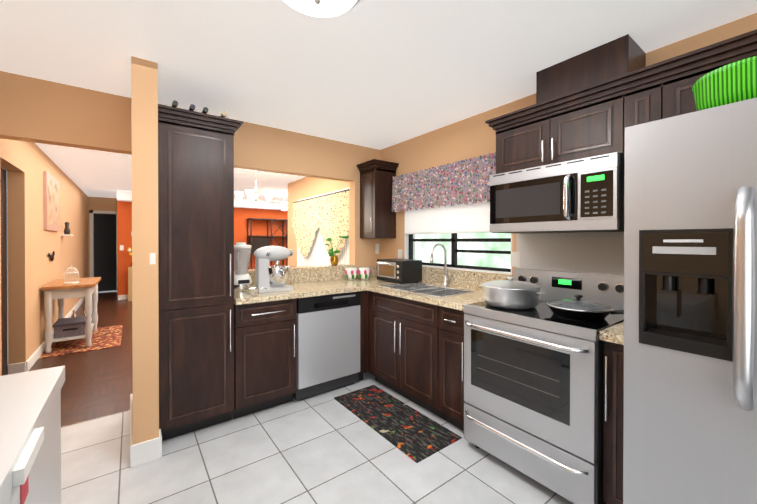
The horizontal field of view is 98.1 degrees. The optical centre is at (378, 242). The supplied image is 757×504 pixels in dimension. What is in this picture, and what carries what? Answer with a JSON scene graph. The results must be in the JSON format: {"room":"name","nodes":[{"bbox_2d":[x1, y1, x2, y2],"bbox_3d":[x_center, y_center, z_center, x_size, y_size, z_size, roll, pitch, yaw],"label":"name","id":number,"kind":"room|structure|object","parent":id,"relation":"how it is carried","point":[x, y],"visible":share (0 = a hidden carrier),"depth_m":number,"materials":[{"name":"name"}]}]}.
{"room":"kitchen","nodes":[
{"label":"kitchen","id":0,"kind":"room"},
{"bbox_2d":[0,138,87,375],"bbox_3d":[-3.838,0.108,3.540,0.150,2.440,11.450,0,0,-37],"label":"wall","id":1,"kind":"structure","parent":0,"point":[33,268],"depth_m":3.51,"materials":[{"name":"brown paint"}]},
{"bbox_2d":[47,251,54,260],"bbox_3d":[-4.317,0.186,4.332,0.032,0.134,0.379,0,0,-37],"label":"wall decor","id":2,"kind":"object","parent":1,"relation":"attached to","point":[51,256],"visible":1,"depth_m":4.34,"materials":[{"name":"black metal"}]},
{"bbox_2d":[43,171,59,230],"bbox_3d":[-4.381,-0.517,4.411,0.032,0.720,0.900,0,0,-37],"label":"framed picture","id":3,"kind":"object","parent":1,"relation":"attached to","point":[51,202],"visible":1,"depth_m":4.29,"materials":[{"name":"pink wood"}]},
{"bbox_2d":[19,297,84,372],"bbox_3d":[-5.408,1.261,5.747,0.045,0.110,6.045,0,0,-37],"label":"baseboard","id":4,"kind":"structure","parent":1,"relation":"attached to","point":[26,366],"depth_m":3.70,"materials":[{"name":"white wood"}]},
{"bbox_2d":[61,222,72,235],"bbox_3d":[-4.871,-0.211,5.139,0.120,0.221,0.250,0,0,-37],"label":"wall shelf","id":5,"kind":"object","parent":1,"relation":"attached to","point":[67,231],"visible":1,"depth_m":5.11,"materials":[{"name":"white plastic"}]},
{"bbox_2d":[29,292,132,426],"bbox_3d":[-2.729,1.341,6.915,6.070,0.058,7.795,0,0,-37],"label":"floor","id":6,"kind":"structure","parent":0,"point":[98,384],"depth_m":3.36,"materials":[{"name":"brown wood"}]},
{"bbox_2d":[39,325,122,358],"bbox_3d":[-3.966,1.321,4.482,0.730,0.008,1.300,0,0,-37],"label":"rug","id":7,"kind":"object","parent":6,"relation":"on","point":[106,337],"visible":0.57,"depth_m":4.28,"materials":[{"name":"carpet"}]},
{"bbox_2d":[41,277,100,352],"bbox_3d":[-4.051,0.920,4.385,0.480,0.794,1.010,0,0,-37],"label":"console table","id":8,"kind":"object","parent":7,"relation":"on","point":[60,291],"visible":0.9,"depth_m":4.08,"materials":[{"name":"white wood"}]},
{"bbox_2d":[53,310,85,338],"bbox_3d":[-4.050,1.067,4.367,0.320,0.230,0.639,0,0,-37],"label":"box","id":9,"kind":"object","parent":8,"relation":"on","point":[74,325],"visible":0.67,"depth_m":4.15,"materials":[{"name":"grey"}]},
{"bbox_2d":[63,265,78,283],"bbox_3d":[-3.924,0.403,4.196,0.150,0.240,0.150,0,0,-37],"label":"decor","id":10,"kind":"object","parent":8,"relation":"on","point":[67,273],"visible":1,"depth_m":4.19,"materials":[{"name":"white metal"}]},
{"bbox_2d":[128,247,131,300],"bbox_3d":[-5.526,0.713,7.455,0.267,1.189,0.272,0,0,-37],"label":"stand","id":11,"kind":"object","parent":6,"relation":"on","point":[129,282],"visible":0.38,"depth_m":7.30,"materials":[{"name":"brown wood"}]},
{"bbox_2d":[247,218,287,268],"bbox_3d":[-2.973,0.322,9.375,1.400,1.950,0.350,0,0,-37],"label":"shelf unit","id":12,"kind":"object","parent":6,"relation":"on","point":[256,243],"visible":0.42,"depth_m":9.07,"materials":[{"name":"black metal"}]},
{"bbox_2d":[88,196,115,291],"bbox_3d":[-7.012,0.082,8.382,0.590,2.440,0.135,0,0,-37],"label":"wall","id":13,"kind":"structure","parent":0,"point":[102,242],"depth_m":8.68,"materials":[{"name":"brown paint"}]},
{"bbox_2d":[116,198,117,292],"bbox_3d":[-6.348,0.084,8.089,0.120,2.440,1.400,0,0,-37],"label":"wall","id":14,"kind":"structure","parent":0,"point":[116,198],"depth_m":8.49,"materials":[{"name":"brown paint"}]},
{"bbox_2d":[131,56,158,444],"bbox_3d":[-1.629,0.115,2.279,0.130,2.440,0.720,0,0,-37],"label":"pillar","id":15,"kind":"structure","parent":0,"point":[145,289],"depth_m":1.99,"materials":[{"name":"brown paint"}]},
{"bbox_2d":[130,394,161,467],"bbox_3d":[-1.654,1.269,2.319,0.160,0.130,0.835,0,0,-37],"label":"baseboard","id":16,"kind":"structure","parent":15,"relation":"attached to","point":[144,452],"depth_m":2.00,"materials":[{"name":"white wood"}]},
{"bbox_2d":[150,253,155,264],"bbox_3d":[-1.383,0.101,2.010,0.030,0.070,0.006,0,0,-37],"label":"light switch","id":17,"kind":"object","parent":15,"relation":"attached to","point":[152,255],"depth_m":2.01,"materials":[{"name":"white plastic"}]},
{"bbox_2d":[0,71,379,266],"bbox_3d":[-1.321,0.111,3.035,3.270,2.440,0.120,0,0,-37],"label":"wall","id":18,"kind":"structure","parent":0,"point":[35,110],"depth_m":2.49,"materials":[{"name":"brown paint"}]},
{"bbox_2d":[234,264,356,273],"bbox_3d":[-0.881,0.274,3.363,1.446,0.030,0.185,0,0,-37],"label":"sill","id":19,"kind":"structure","parent":18,"relation":"on","point":[300,268],"depth_m":3.47,"materials":[{"name":"beige stone"}]},
{"bbox_2d":[325,236,348,265],"bbox_3d":[-0.477,0.092,3.674,0.293,0.330,0.231,0,0,-37],"label":"pothos plant","id":20,"kind":"object","parent":19,"relation":"on","point":[334,260],"visible":1,"depth_m":3.62,"materials":[{"name":"green plant"}]},
{"bbox_2d":[375,244,378,253],"bbox_3d":[-0.016,0.076,3.937,0.050,0.120,0.005,0,0,-37],"label":"electrical outlet plate","id":21,"kind":"object","parent":18,"relation":"attached to","point":[376,245],"depth_m":3.93,"materials":[{"name":"white plastic"}]},
{"bbox_2d":[117,201,287,294],"bbox_3d":[-3.901,0.079,8.977,5.060,2.440,0.120,0,0,-37],"label":"wall","id":22,"kind":"structure","parent":0,"point":[124,220],"depth_m":8.97,"materials":[{"name":"orange paint"}]},
{"bbox_2d":[118,295,127,299],"bbox_3d":[-3.860,1.244,8.929,5.060,0.110,0.015,0,0,-37],"label":"baseboard","id":23,"kind":"structure","parent":22,"relation":"attached to","point":[120,297],"depth_m":7.46,"materials":[{"name":"white"}]},
{"bbox_2d":[61,372,573,503],"bbox_3d":[-0.191,1.368,1.537,3.670,0.060,3.855,0,0,-37],"label":"floor","id":24,"kind":"structure","parent":0,"point":[326,448],"depth_m":1.95,"materials":[{"name":"white tile"}]},
{"bbox_2d":[0,365,64,503],"bbox_3d":[-1.095,0.911,0.602,0.655,0.865,1.206,0,0,-37],"label":"cabinet","id":25,"kind":"object","parent":24,"relation":"on","point":[30,437],"visible":1,"depth_m":0.96,"materials":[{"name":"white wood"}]},
{"bbox_2d":[158,104,242,440],"bbox_3d":[-1.385,0.228,2.498,0.514,2.210,0.656,0,0,-37],"label":"pantry cabinet","id":26,"kind":"object","parent":24,"relation":"on","point":[196,252],"visible":0.9,"depth_m":2.25,"materials":[{"name":"brown wood"}]},
{"bbox_2d":[171,100,177,107],"bbox_3d":[-1.456,-0.914,2.319,0.076,0.076,0.415,0,0,-37],"label":"bottle","id":27,"kind":"object","parent":26,"relation":"on","point":[174,104],"depth_m":2.16,"materials":[{"name":"black"}]},
{"bbox_2d":[219,111,226,117],"bbox_3d":[-1.216,-0.915,2.499,0.076,0.076,0.415,0,0,-37],"label":"bottle","id":28,"kind":"object","parent":26,"relation":"on","point":[224,113],"depth_m":2.34,"materials":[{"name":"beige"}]},
{"bbox_2d":[232,291,367,418],"bbox_3d":[-0.746,0.891,2.989,1.186,0.879,0.644,0,0,-37],"label":"base cabinet","id":29,"kind":"object","parent":24,"relation":"on","point":[265,355],"visible":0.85,"depth_m":2.55,"materials":[{"name":"brown wood"}]},
{"bbox_2d":[293,291,359,400],"bbox_3d":[-0.591,0.893,3.109,0.614,0.875,0.606,0,0,-37],"label":"dishwasher","id":30,"kind":"object","parent":24,"relation":"on","point":[328,343],"visible":0.79,"depth_m":2.85,"materials":[{"name":"grey metal"}]},
{"bbox_2d":[334,385,461,462],"bbox_3d":[0.093,1.329,2.516,0.420,0.008,1.020,0,0,-37],"label":"kitchen mat","id":31,"kind":"object","parent":24,"relation":"on","point":[416,436],"visible":1,"depth_m":2.40,"materials":[{"name":"black fabric"}]},
{"bbox_2d":[368,291,464,430],"bbox_3d":[0.481,0.892,2.819,0.644,0.879,1.173,0,0,-37],"label":"base cabinet","id":32,"kind":"object","parent":24,"relation":"on","point":[416,352],"visible":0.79,"depth_m":2.56,"materials":[{"name":"brown wood"}]},
{"bbox_2d":[234,266,512,310],"bbox_3d":[-0.162,0.357,2.714,1.797,0.190,1.783,0,0,-37],"label":"countertop","id":33,"kind":"structure","parent":32,"relation":"on","point":[309,283],"depth_m":2.92,"materials":[{"name":"beige stone"}]},
{"bbox_2d":[234,242,251,290],"bbox_3d":[-1.172,0.206,2.813,0.175,0.410,0.211,0,0,-37],"label":"blender","id":34,"kind":"object","parent":33,"relation":"on","point":[243,282],"visible":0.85,"depth_m":2.77,"materials":[{"name":"white plastic"}]},
{"bbox_2d":[249,288,266,295],"bbox_3d":[-0.946,0.386,2.581,0.138,0.052,0.076,0,0,-37],"label":"measuring cup","id":35,"kind":"object","parent":33,"relation":"on","point":[253,291],"visible":1,"depth_m":2.54,"materials":[{"name":"white"}]},
{"bbox_2d":[253,246,292,292],"bbox_3d":[-0.884,0.220,2.797,0.329,0.382,0.262,0,0,-37],"label":"stand mixer","id":36,"kind":"object","parent":33,"relation":"on","point":[272,278],"visible":0.96,"depth_m":2.74,"materials":[{"name":"white metal"}]},
{"bbox_2d":[345,268,357,279],"bbox_3d":[-0.298,0.343,3.558,0.142,0.127,0.143,0,0,-37],"label":"cup","id":37,"kind":"object","parent":33,"relation":"on","point":[351,273],"visible":1,"depth_m":3.51,"materials":[{"name":"white ceramic"}]},
{"bbox_2d":[358,267,370,279],"bbox_3d":[-0.158,0.343,3.588,0.142,0.127,0.143,0,0,-37],"label":"cup","id":38,"kind":"object","parent":33,"relation":"on","point":[364,273],"visible":1,"depth_m":3.54,"materials":[{"name":"white ceramic"}]},
{"bbox_2d":[376,258,421,283],"bbox_3d":[0.198,0.295,3.427,0.301,0.225,0.420,0,0,-37],"label":"toaster oven","id":39,"kind":"object","parent":33,"relation":"on","point":[402,271],"visible":1,"depth_m":3.30,"materials":[{"name":"black metal"}]},
{"bbox_2d":[380,282,476,297],"bbox_3d":[0.409,0.506,2.899,0.450,0.197,0.780,0,0,-37],"label":"double-bowl sink","id":40,"kind":"object","parent":33,"relation":"in","point":[430,290],"visible":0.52,"depth_m":2.96,"materials":[{"name":"silver metal"}]},
{"bbox_2d":[430,243,449,286],"bbox_3d":[0.569,0.210,2.990,0.226,0.400,0.098,0,0,-37],"label":"gooseneck faucet","id":41,"kind":"object","parent":33,"relation":"on","point":[445,281],"visible":1,"depth_m":3.04,"materials":[{"name":"silver metal"}]},
{"bbox_2d":[464,268,623,503],"bbox_3d":[1.012,0.768,2.004,0.722,1.135,0.758,0,0,-37],"label":"range","id":42,"kind":"object","parent":24,"relation":"on","point":[533,393],"visible":0.71,"depth_m":1.77,"materials":[{"name":"grey metal"}]},
{"bbox_2d":[480,277,544,308],"bbox_3d":[0.851,0.314,2.117,0.351,0.184,0.442,0,0,-37],"label":"pot","id":43,"kind":"object","parent":42,"relation":"on","point":[510,293],"visible":1,"depth_m":1.99,"materials":[{"name":"silver metal"}]},
{"bbox_2d":[544,294,623,320],"bbox_3d":[1.143,0.349,1.779,0.323,0.117,0.490,0,0,-37],"label":"frying pan","id":44,"kind":"object","parent":42,"relation":"on","point":[578,308],"visible":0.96,"depth_m":1.73,"materials":[{"name":"black metal"}]},
{"bbox_2d":[603,341,623,503],"bbox_3d":[1.340,0.898,1.675,0.644,0.879,0.152,0,0,-37],"label":"base cabinet","id":45,"kind":"object","parent":24,"relation":"on","point":[613,390],"visible":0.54,"depth_m":1.52,"materials":[{"name":"brown wood"}]},
{"bbox_2d":[599,321,623,344],"bbox_3d":[1.342,0.363,1.674,0.642,0.190,0.156,0,0,-37],"label":"countertop","id":46,"kind":"structure","parent":45,"relation":"on","point":[614,334],"depth_m":1.52,"materials":[{"name":"beige stone"}]},
{"bbox_2d":[623,98,756,503],"bbox_3d":[1.520,0.443,1.131,0.915,1.795,0.910,0,0,-37],"label":"fridge","id":47,"kind":"object","parent":24,"relation":"on","point":[690,312],"visible":1,"depth_m":1.12,"materials":[{"name":"grey metal"}]},
{"bbox_2d":[692,56,756,110],"bbox_3d":[1.334,-0.552,1.187,0.293,0.193,0.293,0,0,-37],"label":"basket","id":48,"kind":"object","parent":47,"relation":"on","point":[733,82],"visible":0.75,"depth_m":1.14,"materials":[{"name":"plastic"}]},
{"bbox_2d":[0,0,756,201],"bbox_3d":[-1.662,-1.163,5.481,6.070,0.080,11.350,0,0,-37],"label":"ceiling","id":49,"kind":"structure","parent":0,"point":[379,74],"depth_m":1.91,"materials":[{"name":"white paint"}]},
{"bbox_2d":[117,190,287,210],"bbox_3d":[-3.760,-1.040,8.783,5.060,0.200,0.350,0,0,-37],"label":"soffit","id":50,"kind":"structure","parent":49,"relation":"attached to","point":[122,195],"depth_m":8.72,"materials":[{"name":"white paint"}]},
{"bbox_2d":[235,170,272,206],"bbox_3d":[-1.618,-0.793,4.319,0.490,0.645,0.473,0,0,-37],"label":"dining chandelier","id":51,"kind":"object","parent":49,"relation":"hanging from","point":[252,195],"visible":0.9,"depth_m":4.25,"materials":[{"name":"silver metal"}]},
{"bbox_2d":[257,194,287,210],"bbox_3d":[-2.169,-0.934,7.696,1.163,0.399,1.223,0,0,-37],"label":"ceiling fan","id":52,"kind":"object","parent":49,"relation":"hanging from","point":[284,205],"visible":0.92,"depth_m":7.62,"materials":[{"name":"white plastic"}]},
{"bbox_2d":[283,0,359,16],"bbox_3d":[-0.254,-1.045,1.367,0.400,0.110,0.400,0,0,-37],"label":"dome ceiling light","id":53,"kind":"object","parent":49,"relation":"attached to","point":[323,8],"visible":1,"depth_m":1.43,"materials":[{"name":"white glass"}]},
{"bbox_2d":[288,13,756,275],"bbox_3d":[0.322,0.107,3.694,0.150,2.440,6.700,0,0,-37],"label":"wall","id":54,"kind":"structure","parent":0,"point":[470,137],"depth_m":3.07,"materials":[{"name":"brown paint"}]},
{"bbox_2d":[292,188,348,265],"bbox_3d":[-0.923,0.269,5.136,0.088,2.040,2.100,0,0,-37],"label":"curtain","id":55,"kind":"object","parent":54,"relation":"hanging from","point":[318,221],"visible":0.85,"depth_m":5.09,"materials":[{"name":"fabric"}]},
{"bbox_2d":[356,159,398,238],"bbox_3d":[-0.013,-0.463,3.718,0.346,0.840,0.346,0,0,-37],"label":"upper cabinet","id":56,"kind":"object","parent":54,"relation":"attached to","point":[377,218],"visible":1,"depth_m":3.63,"materials":[{"name":"brown wood"}]},
{"bbox_2d":[398,249,401,258],"bbox_3d":[0.242,0.137,3.672,0.006,0.115,0.075,0,0,-37],"label":"electrical outlet plate","id":57,"kind":"object","parent":54,"relation":"attached to","point":[399,250],"depth_m":3.67,"materials":[{"name":"white plastic"}]},
{"bbox_2d":[392,152,495,211],"bbox_3d":[0.612,-0.529,3.102,0.087,0.402,1.470,0,0,-37],"label":"floral valance","id":58,"kind":"object","parent":54,"relation":"attached to","point":[465,181],"visible":0.85,"depth_m":3.04,"materials":[{"name":"fabric"}]},
{"bbox_2d":[405,200,489,233],"bbox_3d":[0.679,-0.357,3.109,0.050,0.545,1.240,0,0,-37],"label":"window blinds","id":59,"kind":"object","parent":54,"relation":"attached to","point":[470,217],"visible":0.39,"depth_m":3.08,"materials":[{"name":"white fabric"}]},
{"bbox_2d":[405,233,511,274],"bbox_3d":[0.727,-0.198,3.146,0.160,0.905,1.280,0,0,-37],"label":"window","id":60,"kind":"structure","parent":54,"relation":"in","point":[410,240],"depth_m":3.09,"materials":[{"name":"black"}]},
{"bbox_2d":[511,252,519,266],"bbox_3d":[1.070,0.133,2.568,0.006,0.115,0.075,0,0,-37],"label":"electrical outlet plate","id":61,"kind":"object","parent":54,"relation":"attached to","point":[515,259],"depth_m":2.56,"materials":[{"name":"white plastic"}]},
{"bbox_2d":[493,109,544,173],"bbox_3d":[1.075,-0.649,2.281,0.332,0.355,0.381,0,0,-37],"label":"upper cabinet","id":62,"kind":"object","parent":54,"relation":"attached to","point":[520,141],"depth_m":2.18,"materials":[{"name":"brown wood"}]},
{"bbox_2d":[517,232,623,275],"bbox_3d":[1.365,0.089,2.177,0.004,0.348,0.960,0,0,-37],"label":"backsplash","id":63,"kind":"structure","parent":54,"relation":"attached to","point":[594,252],"depth_m":2.22,"materials":[{"name":"white paint"}]},
{"bbox_2d":[536,34,645,103],"bbox_3d":[1.288,-0.984,2.019,0.304,0.236,0.506,0,0,-37],"label":"box","id":64,"kind":"object","parent":54,"relation":"attached to","point":[625,54],"visible":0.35,"depth_m":1.88,"materials":[{"name":"brown wood"}]},
{"bbox_2d":[545,81,648,164],"bbox_3d":[1.303,-0.647,1.977,0.332,0.355,0.379,0,0,-37],"label":"upper cabinet","id":65,"kind":"object","parent":54,"relation":"attached to","point":[596,119],"depth_m":1.84,"materials":[{"name":"brown wood"}]},
{"bbox_2d":[489,152,624,233],"bbox_3d":[1.139,-0.266,2.094,0.456,0.403,0.758,0,0,-37],"label":"microwave","id":66,"kind":"object","parent":65,"relation":"attached to","point":[580,195],"visible":0.98,"depth_m":1.91,"materials":[{"name":"grey metal"}]},
{"bbox_2d":[657,37,756,119],"bbox_3d":[1.655,-0.644,1.508,0.332,0.355,0.477,0,0,-37],"label":"upper cabinet","id":67,"kind":"object","parent":54,"relation":"attached to","point":[675,95],"depth_m":1.53,"materials":[{"name":"brown wood"}]},
{"label":"outside","id":68,"kind":"structure","parent":0,"visible":0},
{"bbox_2d":[415,232,510,268],"bbox_3d":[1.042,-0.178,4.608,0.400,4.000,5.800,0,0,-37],"label":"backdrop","id":69,"kind":"structure","parent":68,"point":[423,251],"depth_m":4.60,"materials":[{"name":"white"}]}
]}

